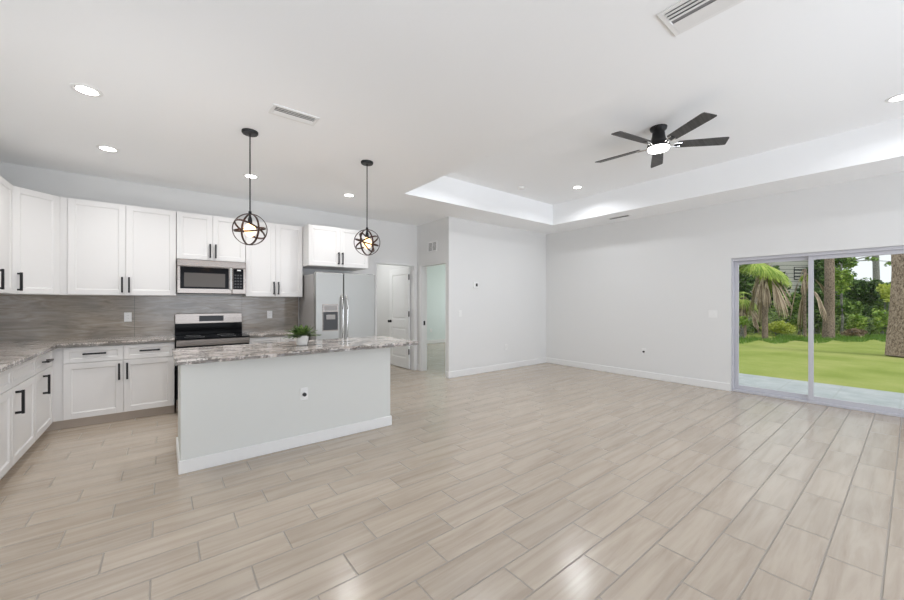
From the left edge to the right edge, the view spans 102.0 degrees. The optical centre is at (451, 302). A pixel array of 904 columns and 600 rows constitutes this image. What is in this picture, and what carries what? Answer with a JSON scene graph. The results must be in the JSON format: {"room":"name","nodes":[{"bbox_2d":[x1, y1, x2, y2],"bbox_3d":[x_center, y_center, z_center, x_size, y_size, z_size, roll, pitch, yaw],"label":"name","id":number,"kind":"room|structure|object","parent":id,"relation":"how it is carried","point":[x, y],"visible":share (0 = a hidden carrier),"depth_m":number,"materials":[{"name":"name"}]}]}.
{"room":"open-plan kitchen","nodes":[
{"label":"open-plan kitchen","id":0,"kind":"room"},
{"bbox_2d":[0,162,416,369],"bbox_3d":[-2.894,-0.090,5.673,5.500,2.880,0.130,0,0,-38],"label":"wall","id":1,"kind":"structure","parent":0,"point":[398,242],"depth_m":5.21,"materials":[{"name":"white paint"}]},
{"bbox_2d":[0,186,59,294],"bbox_3d":[-4.585,-0.627,3.861,0.622,1.085,0.623,0,0,-38],"label":"upper cabinet","id":2,"kind":"object","parent":1,"relation":"attached to","point":[36,215],"visible":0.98,"depth_m":3.84,"materials":[{"name":"white wood"}]},
{"bbox_2d":[59,197,175,295],"bbox_3d":[-4.014,-0.627,4.462,1.034,1.085,0.378,0,0,-38],"label":"upper cabinet","id":3,"kind":"object","parent":1,"relation":"attached to","point":[107,249],"visible":1,"depth_m":4.33,"materials":[{"name":"white wood"}]},
{"bbox_2d":[0,295,297,341],"bbox_3d":[-2.958,0.172,3.914,3.216,0.525,2.550,0,0,-38],"label":"backsplash","id":4,"kind":"structure","parent":1,"relation":"attached to","point":[22,317],"depth_m":4.55,"materials":[{"name":"tile"}]},
{"bbox_2d":[124,312,131,321],"bbox_3d":[-4.095,0.184,4.624,0.072,0.116,0.009,0,0,-38],"label":"wall outlet","id":5,"kind":"object","parent":4,"relation":"attached to","point":[128,315],"visible":1,"depth_m":4.62,"materials":[{"name":"white plastic"}]},
{"bbox_2d":[267,311,271,317],"bbox_3d":[-2.809,0.185,5.640,0.072,0.116,0.009,0,0,-38],"label":"wall outlet","id":6,"kind":"object","parent":4,"relation":"attached to","point":[269,313],"visible":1,"depth_m":5.63,"materials":[{"name":"white plastic"}]},
{"bbox_2d":[176,211,244,262],"bbox_3d":[-3.301,-0.865,5.026,0.776,0.610,0.378,0,0,-38],"label":"upper cabinet","id":7,"kind":"object","parent":1,"relation":"attached to","point":[198,236],"visible":0.91,"depth_m":4.88,"materials":[{"name":"white painted wood"},{"name":"black metal"}]},
{"bbox_2d":[176,259,245,293],"bbox_3d":[-3.283,-0.337,5.002,0.770,0.437,0.421,0,0,-38],"label":"microwave","id":8,"kind":"object","parent":7,"relation":"attached to","point":[192,276],"visible":1,"depth_m":4.84,"materials":[{"name":"silver metal"}]},
{"bbox_2d":[242,220,302,296],"bbox_3d":[-2.691,-0.627,5.508,0.772,1.085,0.378,0,0,-38],"label":"upper cabinet","id":9,"kind":"object","parent":1,"relation":"attached to","point":[274,266],"visible":0.93,"depth_m":5.40,"materials":[{"name":"white wood"}]},
{"bbox_2d":[303,224,367,270],"bbox_3d":[-1.922,-0.863,5.940,0.955,0.615,0.652,0,0,-38],"label":"upper cabinet","id":10,"kind":"object","parent":1,"relation":"attached to","point":[324,247],"visible":0.94,"depth_m":5.67,"materials":[{"name":"white wood"}]},
{"bbox_2d":[375,261,416,369],"bbox_3d":[-1.103,0.295,7.084,0.900,2.109,0.140,0,0,-38],"label":"trim","id":11,"kind":"structure","parent":1,"relation":"attached to","point":[376,262],"depth_m":7.29,"materials":[{"name":"white paint"}]},
{"bbox_2d":[388,267,409,368],"bbox_3d":[-1.121,0.314,7.640,0.105,2.048,0.825,0,0,-38],"label":"door","id":12,"kind":"structure","parent":1,"relation":"in","point":[399,279],"depth_m":7.64,"materials":[{"name":"white paint"}]},
{"bbox_2d":[377,217,453,371],"bbox_3d":[-1.077,-0.090,7.914,0.130,2.880,3.450,0,0,-38],"label":"wall","id":13,"kind":"structure","parent":0,"point":[441,230],"depth_m":6.91,"materials":[{"name":"white paint"}]},
{"bbox_2d":[419,262,445,376],"bbox_3d":[-0.331,0.312,6.960,0.145,2.076,0.861,0,0,-38],"label":"trim","id":14,"kind":"structure","parent":13,"relation":"attached to","point":[422,269],"depth_m":7.23,"materials":[{"name":"white paint"}]},
{"bbox_2d":[428,240,436,251],"bbox_3d":[-0.372,-1.060,6.910,0.010,0.200,0.300,0,0,-38],"label":"air vent","id":15,"kind":"object","parent":13,"relation":"in","point":[432,245],"visible":1,"depth_m":6.90,"materials":[{"name":"white plastic"}]},
{"bbox_2d":[427,264,444,339],"bbox_3d":[0.450,-0.090,10.014,4.870,2.880,4.850,0,0,-38],"label":"wall","id":16,"kind":"structure","parent":0,"point":[435,274],"depth_m":12.21,"materials":[{"name":"white paint"}]},
{"bbox_2d":[427,339,444,343],"bbox_3d":[-1.020,1.292,11.807,4.750,0.115,0.014,0,0,-38],"label":"baseboard","id":17,"kind":"structure","parent":16,"relation":"attached to","point":[437,340],"depth_m":12.20,"materials":[{"name":"white paint"}]},
{"bbox_2d":[0,342,903,599],"bbox_3d":[0.894,1.410,4.915,10.900,0.120,13.800,0,0,-38],"label":"floor","id":18,"kind":"structure","parent":0,"point":[542,481],"depth_m":2.46,"materials":[{"name":"beige tile"}]},
{"bbox_2d":[0,368,11,478],"bbox_3d":[-3.365,0.912,2.372,0.644,0.875,0.595,0,0,-38],"label":"base cabinet","id":19,"kind":"object","parent":18,"relation":"on","point":[5,376],"visible":0.85,"depth_m":2.68,"materials":[{"name":"white wood"}]},
{"bbox_2d":[0,335,174,371],"bbox_3d":[-3.581,0.455,3.415,1.617,0.040,2.540,0,0,-38],"label":"countertop","id":20,"kind":"structure","parent":19,"relation":"on","point":[12,354],"depth_m":3.87,"materials":[{"name":"stone"}]},
{"bbox_2d":[0,358,34,479],"bbox_3d":[-3.752,0.912,2.862,0.644,0.875,0.645,0,0,-38],"label":"base cabinet","id":21,"kind":"object","parent":18,"relation":"on","point":[23,374],"visible":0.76,"depth_m":2.99,"materials":[{"name":"white painted wood"},{"name":"black metal"}]},
{"bbox_2d":[24,351,53,453],"bbox_3d":[-4.187,0.912,3.411,0.644,0.875,0.745,0,0,-38],"label":"base cabinet","id":22,"kind":"object","parent":18,"relation":"on","point":[43,368],"visible":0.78,"depth_m":3.51,"materials":[{"name":"white painted wood"},{"name":"black metal"}]},
{"bbox_2d":[45,342,174,430],"bbox_3d":[-3.962,0.912,4.322,1.081,0.875,0.644,0,0,-38],"label":"base cabinet","id":23,"kind":"object","parent":18,"relation":"on","point":[91,385],"visible":0.97,"depth_m":4.10,"materials":[{"name":"white painted wood"},{"name":"black metal"}]},
{"bbox_2d":[175,313,249,411],"bbox_3d":[-3.191,0.750,4.870,0.782,1.200,0.742,0,0,-38],"label":"range","id":24,"kind":"object","parent":18,"relation":"on","point":[192,330],"visible":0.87,"depth_m":4.93,"materials":[{"name":"grey metal"}]},
{"bbox_2d":[175,333,249,339],"bbox_3d":[-3.190,0.447,4.869,0.782,0.017,0.625,0,0,-38],"label":"cooktop","id":25,"kind":"object","parent":24,"relation":"in","point":[178,336],"depth_m":4.79,"materials":[{"name":"black glass"}]},
{"bbox_2d":[250,336,308,343],"bbox_3d":[-2.602,0.912,5.398,0.785,0.875,0.644,0,0,-38],"label":"base cabinet","id":26,"kind":"object","parent":18,"relation":"on","point":[255,340],"visible":0.16,"depth_m":5.10,"materials":[{"name":"white wood"}]},
{"bbox_2d":[242,330,309,337],"bbox_3d":[-2.606,0.455,5.407,0.795,0.040,0.625,0,0,-38],"label":"countertop","id":27,"kind":"structure","parent":26,"relation":"on","point":[253,334],"depth_m":5.16,"materials":[{"name":"stone"}]},
{"bbox_2d":[176,347,391,474],"bbox_3d":[-1.613,0.912,3.716,1.884,0.875,0.689,0,0,-38],"label":"kitchen island","id":28,"kind":"object","parent":18,"relation":"on","point":[229,411],"visible":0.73,"depth_m":3.31,"materials":[{"name":"white paint"}]},
{"bbox_2d":[172,336,418,365],"bbox_3d":[-1.499,0.454,3.761,2.179,0.040,0.883,0,0,-38],"label":"island countertop","id":29,"kind":"structure","parent":28,"relation":"on","point":[195,355],"depth_m":3.45,"materials":[{"name":"stone"}]},
{"bbox_2d":[283,324,319,345],"bbox_3d":[-1.527,0.328,3.725,0.336,0.211,0.347,0,0,4],"label":"potted plant","id":30,"kind":"object","parent":29,"relation":"on","point":[301,333],"visible":1,"depth_m":3.69,"materials":[{"name":"green plant"}]},
{"bbox_2d":[300,387,307,400],"bbox_3d":[-1.391,0.863,3.451,0.072,0.116,0.028,0,0,-38],"label":"cable jack","id":31,"kind":"object","parent":28,"relation":"attached to","point":[303,391],"visible":1,"depth_m":3.45,"materials":[{"name":"white plastic"}]},
{"bbox_2d":[299,271,374,339],"bbox_3d":[-1.816,0.449,5.829,0.940,1.802,0.873,0,0,-38],"label":"refrigerator","id":32,"kind":"object","parent":18,"relation":"on","point":[336,305],"visible":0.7,"depth_m":5.49,"materials":[{"name":"grey metal"}]},
{"bbox_2d":[0,0,903,234],"bbox_3d":[0.902,-1.580,4.985,11.000,0.100,13.900,0,0,-38],"label":"ceiling","id":33,"kind":"structure","parent":0,"point":[424,91],"depth_m":2.57,"materials":[{"name":"white paint"}]},
{"bbox_2d":[70,83,102,96],"bbox_3d":[-2.628,-1.526,2.635,0.170,0.008,0.170,0,0,-38],"label":"recessed light","id":34,"kind":"object","parent":33,"relation":"in","point":[82,88],"visible":1,"depth_m":2.63,"materials":[{"name":"white plastic"}]},
{"bbox_2d":[96,145,118,151],"bbox_3d":[-3.418,-1.526,3.636,0.170,0.008,0.170,0,0,-38],"label":"recessed light","id":35,"kind":"object","parent":33,"relation":"in","point":[102,147],"visible":1,"depth_m":3.62,"materials":[{"name":"white plastic"}]},
{"bbox_2d":[232,128,267,244],"bbox_3d":[-1.808,-1.021,3.275,0.263,1.018,0.249,0,0,10],"label":"pendant light","id":36,"kind":"object","parent":33,"relation":"hanging from","point":[250,229],"visible":1,"depth_m":3.26,"materials":[{"name":"black metal"}]},
{"bbox_2d":[243,174,258,178],"bbox_3d":[-2.431,-1.526,4.427,0.170,0.008,0.170,0,0,-38],"label":"recessed light","id":37,"kind":"object","parent":33,"relation":"in","point":[253,176],"visible":0.88,"depth_m":4.42,"materials":[{"name":"white plastic"}]},
{"bbox_2d":[268,103,319,125],"bbox_3d":[-1.285,-1.524,2.987,0.360,0.012,0.170,0,0,-38],"label":"ceiling vent","id":38,"kind":"object","parent":33,"relation":"in","point":[275,109],"visible":1,"depth_m":2.98,"materials":[{"name":"white plastic"}]},
{"bbox_2d":[343,193,354,196],"bbox_3d":[-1.466,-1.526,5.209,0.170,0.008,0.170,0,0,-38],"label":"recessed light","id":39,"kind":"object","parent":33,"relation":"in","point":[344,194],"visible":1,"depth_m":5.21,"materials":[{"name":"white plastic"}]},
{"bbox_2d":[354,160,379,255],"bbox_3d":[-0.925,-1.021,3.986,0.252,1.018,0.259,0,0,43],"label":"pendant light","id":40,"kind":"object","parent":33,"relation":"hanging from","point":[366,242],"visible":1,"depth_m":3.97,"materials":[{"name":"black metal"}]},
{"bbox_2d":[607,214,631,219],"bbox_3d":[2.985,-1.524,6.543,0.120,0.012,0.400,0,0,-38],"label":"ceiling vent","id":41,"kind":"object","parent":33,"relation":"in","point":[628,214],"visible":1,"depth_m":6.52,"materials":[{"name":"white plastic"}]},
{"bbox_2d":[657,0,744,35],"bbox_3d":[1.418,-1.524,1.721,0.250,0.012,0.760,0,0,-38],"label":"ceiling vent","id":42,"kind":"object","parent":33,"relation":"in","point":[684,15],"visible":1,"depth_m":1.92,"materials":[{"name":"white plastic"}]},
{"bbox_2d":[454,218,545,370],"bbox_3d":[1.094,-0.090,7.515,2.780,2.880,0.130,0,0,-38],"label":"wall","id":43,"kind":"structure","parent":0,"point":[508,306],"depth_m":7.26,"materials":[{"name":"white paint"}]},
{"bbox_2d":[473,282,478,287],"bbox_3d":[0.452,-0.330,6.908,0.130,0.110,0.024,0,0,-38],"label":"thermostat","id":44,"kind":"object","parent":43,"relation":"attached to","point":[475,284],"visible":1,"depth_m":6.89,"materials":[{"name":"white plastic"}]},
{"bbox_2d":[448,357,546,377],"bbox_3d":[1.031,1.292,7.373,2.794,0.115,0.014,0,0,-38],"label":"baseboard","id":45,"kind":"structure","parent":43,"relation":"attached to","point":[459,373],"depth_m":7.21,"materials":[{"name":"white paint"}]},
{"bbox_2d":[416,0,903,219],"bbox_3d":[2.340,-1.830,4.073,3.596,0.400,5.605,0,0,-38],"label":"ceiling","id":46,"kind":"structure","parent":0,"point":[813,87],"depth_m":3.94,"materials":[{"name":"white paint"}]},
{"bbox_2d":[595,112,728,167],"bbox_3d":[2.241,-1.797,4.042,1.328,0.266,1.310,0,0,-38],"label":"ceiling fan","id":47,"kind":"object","parent":46,"relation":"attached to","point":[658,144],"visible":1,"depth_m":3.95,"materials":[{"name":"black metal"}]},
{"bbox_2d":[885,93,903,102],"bbox_3d":[4.211,-1.926,3.445,0.170,0.008,0.170,0,0,-38],"label":"recessed light","id":48,"kind":"object","parent":46,"relation":"in","point":[896,98],"visible":1,"depth_m":3.46,"materials":[{"name":"white plastic"}]},
{"bbox_2d":[546,171,903,390],"bbox_3d":[4.866,-0.090,4.882,0.130,2.880,8.680,0,0,-38],"label":"wall","id":49,"kind":"structure","parent":0,"point":[614,291],"depth_m":6.08,"materials":[{"name":"white paint"}]},
{"bbox_2d":[546,358,730,390],"bbox_3d":[3.181,1.292,6.896,0.014,0.115,3.401,0,0,-38],"label":"baseboard","id":50,"kind":"structure","parent":49,"relation":"attached to","point":[663,377],"depth_m":6.51,"materials":[{"name":"white paint"}]},
{"bbox_2d":[709,310,716,317],"bbox_3d":[4.095,0.181,5.744,0.010,0.116,0.118,0,0,-38],"label":"light switch","id":51,"kind":"object","parent":49,"relation":"attached to","point":[712,313],"visible":1,"depth_m":5.74,"materials":[{"name":"white plastic"}]},
{"bbox_2d":[732,245,903,417],"bbox_3d":[4.877,0.340,4.900,0.110,2.020,1.835,0,0,-38],"label":"door","id":52,"kind":"structure","parent":49,"relation":"in","point":[810,398],"depth_m":4.94,"materials":[{"name":"silver metal"}]},
{"bbox_3d":[-2.090,-0.090,0.119,0.130,2.880,9.840,0,0,-38],"label":"wall","id":53,"kind":"structure","parent":0,"visible":0},
{"bbox_2d":[0,176,12,293],"bbox_3d":[-4.323,-0.627,3.354,0.378,1.085,0.525,0,0,-38],"label":"upper cabinet","id":54,"kind":"object","parent":53,"relation":"attached to","point":[6,189],"visible":1,"depth_m":3.52,"materials":[{"name":"white wood"}]},
{"label":"outside","id":55,"kind":"structure","parent":0,"visible":0},
{"bbox_2d":[739,328,903,392],"bbox_3d":[22.245,1.470,26.521,50.000,0.070,46.000,0,0,-38],"label":"lawn","id":56,"kind":"structure","parent":55,"point":[865,365],"depth_m":8.89,"materials":[{"name":"green plant"}]},
{"bbox_2d":[739,316,748,337],"bbox_3d":[11.808,0.995,14.886,0.494,0.965,0.455,0,0,45],"label":"shrub","id":57,"kind":"object","parent":56,"relation":"on","point":[743,321],"visible":0.8,"depth_m":14.85,"materials":[{"name":"green plant"}]},
{"bbox_2d":[739,271,756,303],"bbox_3d":[16.372,-0.388,21.041,1.987,3.759,1.914,0,0,-38],"label":"broadleaf tree","id":58,"kind":"object","parent":56,"relation":"on","point":[746,285],"visible":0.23,"depth_m":20.42,"materials":[{"name":"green plant"}]},
{"bbox_2d":[739,292,761,335],"bbox_3d":[12.627,0.494,15.891,1.563,1.956,1.566,0,0,-20],"label":"fan palm","id":59,"kind":"object","parent":56,"relation":"on","point":[743,307],"visible":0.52,"depth_m":15.54,"materials":[{"name":"green plant"}]},
{"bbox_2d":[748,319,761,332],"bbox_3d":[14.622,1.104,17.578,0.839,0.747,0.837,0,0,1],"label":"shrub","id":60,"kind":"object","parent":56,"relation":"on","point":[750,323],"visible":0.48,"depth_m":17.47,"materials":[{"name":"green plant"}]},
{"bbox_2d":[739,262,791,338],"bbox_3d":[12.669,-0.175,14.757,2.257,3.293,1.851,0,0,-26],"label":"fan palm","id":61,"kind":"object","parent":56,"relation":"on","point":[768,278],"visible":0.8,"depth_m":14.37,"materials":[{"name":"green plant"}]},
{"bbox_2d":[755,264,790,322],"bbox_3d":[18.785,-0.413,21.523,1.959,3.811,1.796,0,0,-38],"label":"broadleaf tree","id":62,"kind":"object","parent":56,"relation":"on","point":[776,267],"visible":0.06,"depth_m":21.12,"materials":[{"name":"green plant"}]},
{"bbox_2d":[739,260,807,322],"bbox_3d":[22.070,-1.205,27.000,6.200,5.350,3.800,0,0,0],"label":"house","id":63,"kind":"structure","parent":56,"relation":"on","point":[792,269],"depth_m":25.50,"materials":[{"name":"grey siding"}]},
{"bbox_2d":[759,320,797,334],"bbox_3d":[14.435,1.119,16.237,1.393,0.718,1.325,0,0,-38],"label":"shrub","id":64,"kind":"object","parent":56,"relation":"on","point":[780,326],"visible":0.93,"depth_m":15.93,"materials":[{"name":"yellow plant"}]},
{"bbox_2d":[771,291,800,322],"bbox_3d":[16.100,0.448,17.630,1.223,2.067,1.108,0,0,-38],"label":"young tree","id":65,"kind":"object","parent":56,"relation":"on","point":[797,299],"visible":0.46,"depth_m":17.40,"materials":[{"name":"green plant"}]},
{"bbox_2d":[788,314,814,334],"bbox_3d":[15.847,0.988,16.620,0.902,0.977,0.877,0,0,-16],"label":"shrub","id":66,"kind":"object","parent":56,"relation":"on","point":[793,320],"visible":0.38,"depth_m":16.56,"materials":[{"name":"green plant"}]},
{"bbox_2d":[793,286,822,314],"bbox_3d":[18.279,0.260,19.033,1.576,2.477,1.515,0,0,-24],"label":"broadleaf tree","id":67,"kind":"object","parent":56,"relation":"on","point":[799,288],"visible":0.04,"depth_m":18.83,"materials":[{"name":"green plant"}]},
{"bbox_2d":[789,269,827,336],"bbox_3d":[14.942,0.032,15.101,1.321,2.877,1.303,0,0,-20],"label":"fan palm","id":68,"kind":"object","parent":56,"relation":"on","point":[802,316],"visible":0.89,"depth_m":15.18,"materials":[{"name":"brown plant"}]},
{"bbox_2d":[739,308,884,334],"bbox_3d":[18.875,0.787,18.348,15.826,1.589,4.477,0,0,0],"label":"undergrowth","id":69,"kind":"object","parent":56,"relation":"on","point":[871,329],"visible":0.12,"depth_m":17.11,"materials":[{"name":"green plant"}]},
{"bbox_2d":[739,333,885,343],"bbox_3d":[14.716,1.380,14.273,10.330,0.240,2.401,0,0,0],"label":"grass","id":70,"kind":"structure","parent":56,"relation":"on","point":[780,338],"depth_m":14.31,"materials":[{"name":"green plant"}]},
{"bbox_2d":[806,289,823,333],"bbox_3d":[16.940,0.392,16.995,1.027,2.163,1.078,0,0,-20],"label":"shrub","id":71,"kind":"object","parent":56,"relation":"on","point":[816,307],"visible":0.38,"depth_m":16.87,"materials":[{"name":"green plant"}]},
{"bbox_2d":[806,259,838,293],"bbox_3d":[22.638,-1.019,22.472,1.746,5.006,1.699,0,0,-38],"label":"broadleaf tree","id":72,"kind":"object","parent":56,"relation":"on","point":[819,276],"visible":0.3,"depth_m":22.26,"materials":[{"name":"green plant"}]},
{"bbox_2d":[822,258,834,338],"bbox_3d":[15.221,-4.157,14.825,4.459,11.271,4.235,0,0,-38],"label":"pine tree","id":73,"kind":"object","parent":56,"relation":"on","point":[828,326],"visible":0.06,"depth_m":14.69,"materials":[{"name":"brown plant"}]},
{"bbox_2d":[835,264,857,332],"bbox_3d":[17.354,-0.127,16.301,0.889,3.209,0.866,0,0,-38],"label":"young tree","id":74,"kind":"object","parent":56,"relation":"on","point":[845,279],"visible":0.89,"depth_m":16.23,"materials":[{"name":"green plant"}]},
{"bbox_2d":[835,298,865,330],"bbox_3d":[19.558,0.616,18.229,1.248,1.714,1.234,0,0,0],"label":"shrub","id":75,"kind":"object","parent":56,"relation":"on","point":[850,308],"visible":0.56,"depth_m":17.96,"materials":[{"name":"green plant"}]},
{"bbox_2d":[840,328,867,336],"bbox_3d":[16.784,1.266,15.299,0.829,0.428,0.815,0,0,23],"label":"shrub","id":76,"kind":"object","parent":56,"relation":"on","point":[853,331],"visible":0.96,"depth_m":15.18,"materials":[{"name":"brown plant"}]},
{"bbox_2d":[845,314,868,329],"bbox_3d":[18.130,0.978,16.402,0.748,0.996,0.738,0,0,41],"label":"shrub","id":77,"kind":"object","parent":56,"relation":"on","point":[855,321],"visible":0.96,"depth_m":16.30,"materials":[{"name":"green plant"}]},
{"bbox_2d":[836,277,883,311],"bbox_3d":[23.144,0.015,20.749,2.101,2.953,2.003,0,0,-38],"label":"broadleaf tree","id":78,"kind":"object","parent":56,"relation":"on","point":[863,291],"visible":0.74,"depth_m":20.29,"materials":[{"name":"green plant"}]},
{"bbox_2d":[834,256,890,301],"bbox_3d":[27.224,-1.227,24.657,5.178,5.418,2.623,0,0,-20],"label":"broadleaf tree","id":79,"kind":"object","parent":56,"relation":"on","point":[848,262],"visible":0.4,"depth_m":24.23,"materials":[{"name":"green plant"}]},
{"bbox_2d":[860,305,878,327],"bbox_3d":[21.149,0.798,18.356,1.059,1.352,1.108,0,0,-9],"label":"shrub","id":80,"kind":"object","parent":56,"relation":"on","point":[868,311],"visible":0.22,"depth_m":18.40,"materials":[{"name":"green plant"}]},
{"bbox_2d":[872,255,879,279],"bbox_3d":[31.219,-4.576,27.052,3.535,12.109,3.602,0,0,12],"label":"pine tree","id":81,"kind":"object","parent":56,"relation":"on","point":[875,264],"visible":0.02,"depth_m":26.89,"materials":[{"name":"grey plant"}]},
{"bbox_2d":[869,282,889,310],"bbox_3d":[26.500,0.082,22.482,1.778,2.812,1.624,0,0,-38],"label":"broadleaf tree","id":82,"kind":"object","parent":56,"relation":"on","point":[880,305],"visible":0.17,"depth_m":22.29,"materials":[{"name":"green plant"}]},
{"bbox_2d":[871,308,888,334],"bbox_3d":[18.869,0.855,15.982,0.786,1.241,0.743,0,0,-13],"label":"shrub","id":83,"kind":"object","parent":56,"relation":"on","point":[881,322],"visible":0.72,"depth_m":15.98,"materials":[{"name":"green plant"}]},
{"bbox_2d":[876,283,890,313],"bbox_3d":[22.056,0.201,18.581,0.695,2.544,0.696,0,0,40],"label":"shrub","id":84,"kind":"object","parent":56,"relation":"on","point":[884,289],"visible":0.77,"depth_m":18.55,"materials":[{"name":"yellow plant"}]},
{"bbox_2d":[885,254,903,356],"bbox_3d":[12.358,-4.096,10.024,4.697,11.164,4.902,0,0,-38],"label":"pine tree","id":85,"kind":"object","parent":56,"relation":"on","point":[894,346],"visible":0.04,"depth_m":9.97,"materials":[{"name":"brown plant"}]},
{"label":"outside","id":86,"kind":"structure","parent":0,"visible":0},
{"bbox_2d":[739,373,903,408],"bbox_3d":[4.354,1.498,7.269,2.010,0.205,18.000,0,0,-38],"label":"patio","id":87,"kind":"structure","parent":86,"point":[869,396],"depth_m":5.80,"materials":[{"name":"concrete"}]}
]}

